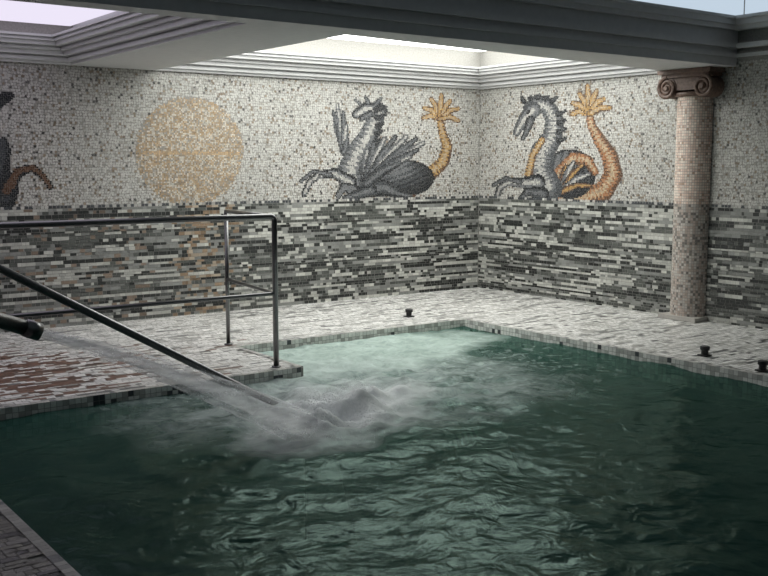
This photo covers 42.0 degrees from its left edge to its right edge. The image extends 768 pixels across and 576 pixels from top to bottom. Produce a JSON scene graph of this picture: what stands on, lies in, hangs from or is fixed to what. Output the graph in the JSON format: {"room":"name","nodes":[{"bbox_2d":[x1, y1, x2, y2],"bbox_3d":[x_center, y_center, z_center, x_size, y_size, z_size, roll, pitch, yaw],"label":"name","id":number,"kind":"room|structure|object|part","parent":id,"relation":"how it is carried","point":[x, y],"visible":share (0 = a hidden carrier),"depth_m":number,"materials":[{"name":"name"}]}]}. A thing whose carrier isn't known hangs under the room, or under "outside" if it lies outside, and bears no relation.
{"room":"spa","nodes":[
{"label":"spa","id":0,"kind":"room"},
{"bbox_2d":[0,312,43,340],"bbox_3d":[-2.113,0.422,4.587,1.107,1.054,0.180,-5,9,-36],"label":"spout","id":1,"kind":"object","parent":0,"point":[28,328],"depth_m":4.80,"materials":[{"name":"black metal"}]},
{"bbox_2d":[0,20,480,332],"bbox_3d":[-3.047,-0.536,9.358,10.650,4.600,0.166,-5,9,-36],"label":"wall","id":2,"kind":"structure","parent":0,"point":[80,126],"depth_m":10.32,"materials":[{"name":"tile"}]},
{"bbox_2d":[0,91,53,208],"bbox_3d":[-3.413,-1.223,8.912,0.912,1.044,0.001,-5,9,-36],"label":"mosaic","id":3,"kind":"object","parent":2,"relation":"attached to","point":[8,197],"visible":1,"depth_m":8.97},
{"bbox_2d":[0,11,250,65],"bbox_3d":[-3.699,-1.829,6.480,4.610,0.230,3.450,-5,9,-36],"label":"trim","id":4,"kind":"structure","parent":2,"relation":"attached to","point":[123,32],"depth_m":8.15,"materials":[{"name":"paint"}]},
{"bbox_2d":[136,97,243,204],"bbox_3d":[-1.922,-1.365,9.994,1.174,1.060,0.001,-5,9,-36],"label":"mosaic","id":5,"kind":"object","parent":2,"relation":"attached to","point":[203,115],"visible":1,"depth_m":9.97},
{"bbox_2d":[299,93,460,199],"bbox_3d":[0.002,-1.627,11.381,2.277,1.242,0.001,-5,9,-36],"label":"mosaic","id":6,"kind":"object","parent":2,"relation":"attached to","point":[397,157],"visible":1,"depth_m":11.34},
{"bbox_2d":[157,50,658,89],"bbox_3d":[0.311,-2.233,9.762,4.210,0.230,2.850,-5,9,-36],"label":"trim","id":7,"kind":"structure","parent":2,"relation":"attached to","point":[260,63],"depth_m":10.84,"materials":[{"name":"paint"}]},
{"bbox_2d":[10,0,737,70],"bbox_3d":[0.771,-1.780,3.821,10.500,0.780,13.000,-5,9,-36],"label":"ceiling","id":8,"kind":"structure","parent":0,"point":[269,28],"depth_m":7.54,"materials":[{"name":"paint"}]},
{"bbox_2d":[0,0,114,25],"bbox_3d":[-3.680,-2.074,6.458,4.450,0.040,3.260,-5,9,-36],"label":"skylight","id":9,"kind":"object","parent":8,"relation":"attached to","point":[15,11],"visible":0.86,"depth_m":8.31,"materials":[{"name":"white glass"}]},
{"bbox_2d":[329,35,483,51],"bbox_3d":[0.326,-2.573,9.700,4.090,0.040,2.780,-5,9,-36],"label":"skylight","id":10,"kind":"object","parent":8,"relation":"attached to","point":[342,37],"visible":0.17,"depth_m":11.10,"materials":[{"name":"white glass"}]},
{"bbox_2d":[635,0,767,14],"bbox_3d":[2.312,-2.261,6.383,4.860,0.230,3.380,-5,9,-36],"label":"skylight","id":11,"kind":"object","parent":8,"relation":"attached to","point":[731,7],"visible":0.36,"depth_m":8.91,"materials":[{"name":"glass"}]},
{"bbox_2d":[0,287,767,575],"bbox_3d":[0.809,1.698,4.276,10.594,1.405,13.000,-5,9,-36],"label":"floor","id":12,"kind":"structure","parent":0,"point":[46,374],"depth_m":8.55,"materials":[{"name":"tile"}]},
{"bbox_2d":[0,264,279,404],"bbox_3d":[-1.657,0.323,5.859,2.916,1.440,0.047,-5,9,-36],"label":"pool handrail","id":13,"kind":"object","parent":12,"relation":"on","point":[4,270],"visible":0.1,"depth_m":5.94,"materials":[{"name":"metal"}]},
{"bbox_2d":[0,209,280,367],"bbox_3d":[-3.013,0.138,6.498,5.055,1.152,1.130,-5,9,-36],"label":"guard railing","id":14,"kind":"object","parent":12,"relation":"on","point":[241,215],"visible":1,"depth_m":7.13,"materials":[{"name":"metal"}]},
{"bbox_3d":[-3.018,0.159,6.489,5.034,0.027,1.076,-5,9,-36],"label":"rail","id":15,"kind":"part","parent":14,"relation":"part of","materials":[{"name":"metal"}]},
{"bbox_2d":[0,326,767,575],"bbox_3d":[1.383,0.959,4.671,5.210,0.188,9.100,-5,9,-36],"label":"pool water","id":16,"kind":"object","parent":12,"relation":"in","point":[509,455],"visible":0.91,"depth_m":5.18,"materials":[{"name":"teal liquid"}]},
{"bbox_2d":[45,333,411,444],"bbox_3d":[-0.392,0.488,5.981,1.007,0.842,3.175,5,8,33],"label":"water jet","id":17,"kind":"object","parent":16,"relation":"in","point":[138,362],"visible":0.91,"depth_m":5.71,"materials":[{"name":"white"}]},
{"bbox_2d":[403,308,414,316],"bbox_3d":[0.250,0.247,9.991,0.080,0.079,0.080,-5,9,-36],"label":"spotlight","id":18,"kind":"object","parent":12,"relation":"on","point":[408,311],"visible":1,"depth_m":9.97,"materials":[{"name":"black plastic"}]},
{"bbox_2d":[658,96,713,322],"bbox_3d":[2.940,-0.784,9.713,0.206,2.195,0.440,-5,9,-36],"label":"shaft","id":19,"kind":"object","parent":12,"relation":"on","point":[694,124],"visible":0.99,"depth_m":9.63,"materials":[{"name":"tile"}]},
{"bbox_2d":[657,66,724,99],"bbox_3d":[2.929,-1.949,9.561,0.238,0.274,0.641,-5,9,-36],"label":"capital","id":20,"kind":"object","parent":19,"relation":"on","point":[701,81],"visible":0.99,"depth_m":9.46,"materials":[{"name":"brown stone"}]},
{"bbox_2d":[697,345,711,356],"bbox_3d":[2.550,0.498,7.947,0.080,0.079,0.080,-5,9,-36],"label":"spotlight","id":21,"kind":"object","parent":12,"relation":"on","point":[704,349],"visible":1,"depth_m":7.92,"materials":[{"name":"black plastic"}]},
{"bbox_2d":[755,360,767,371],"bbox_3d":[2.787,0.571,7.357,0.080,0.079,0.080,-5,9,-36],"label":"spotlight","id":22,"kind":"object","parent":12,"relation":"on","point":[762,364],"visible":1,"depth_m":7.33,"materials":[{"name":"black plastic"}]},
{"bbox_2d":[478,0,767,329],"bbox_3d":[5.062,-0.267,7.170,0.166,4.600,13.000,-5,9,-36],"label":"wall","id":23,"kind":"structure","parent":0,"point":[616,252],"depth_m":10.42,"materials":[{"name":"tile"}]},
{"bbox_2d":[203,0,767,57],"bbox_3d":[1.657,-1.593,3.392,9.600,0.355,7.630,-5,9,-36],"label":"trim","id":24,"kind":"structure","parent":23,"relation":"attached to","point":[630,8],"depth_m":8.08,"materials":[{"name":"paint"}]},
{"bbox_2d":[491,83,622,201],"bbox_3d":[1.900,-1.623,11.231,0.001,1.273,2.029,-5,9,-36],"label":"mosaic","id":25,"kind":"object","parent":23,"relation":"attached to","point":[537,146],"visible":1,"depth_m":11.14}
]}

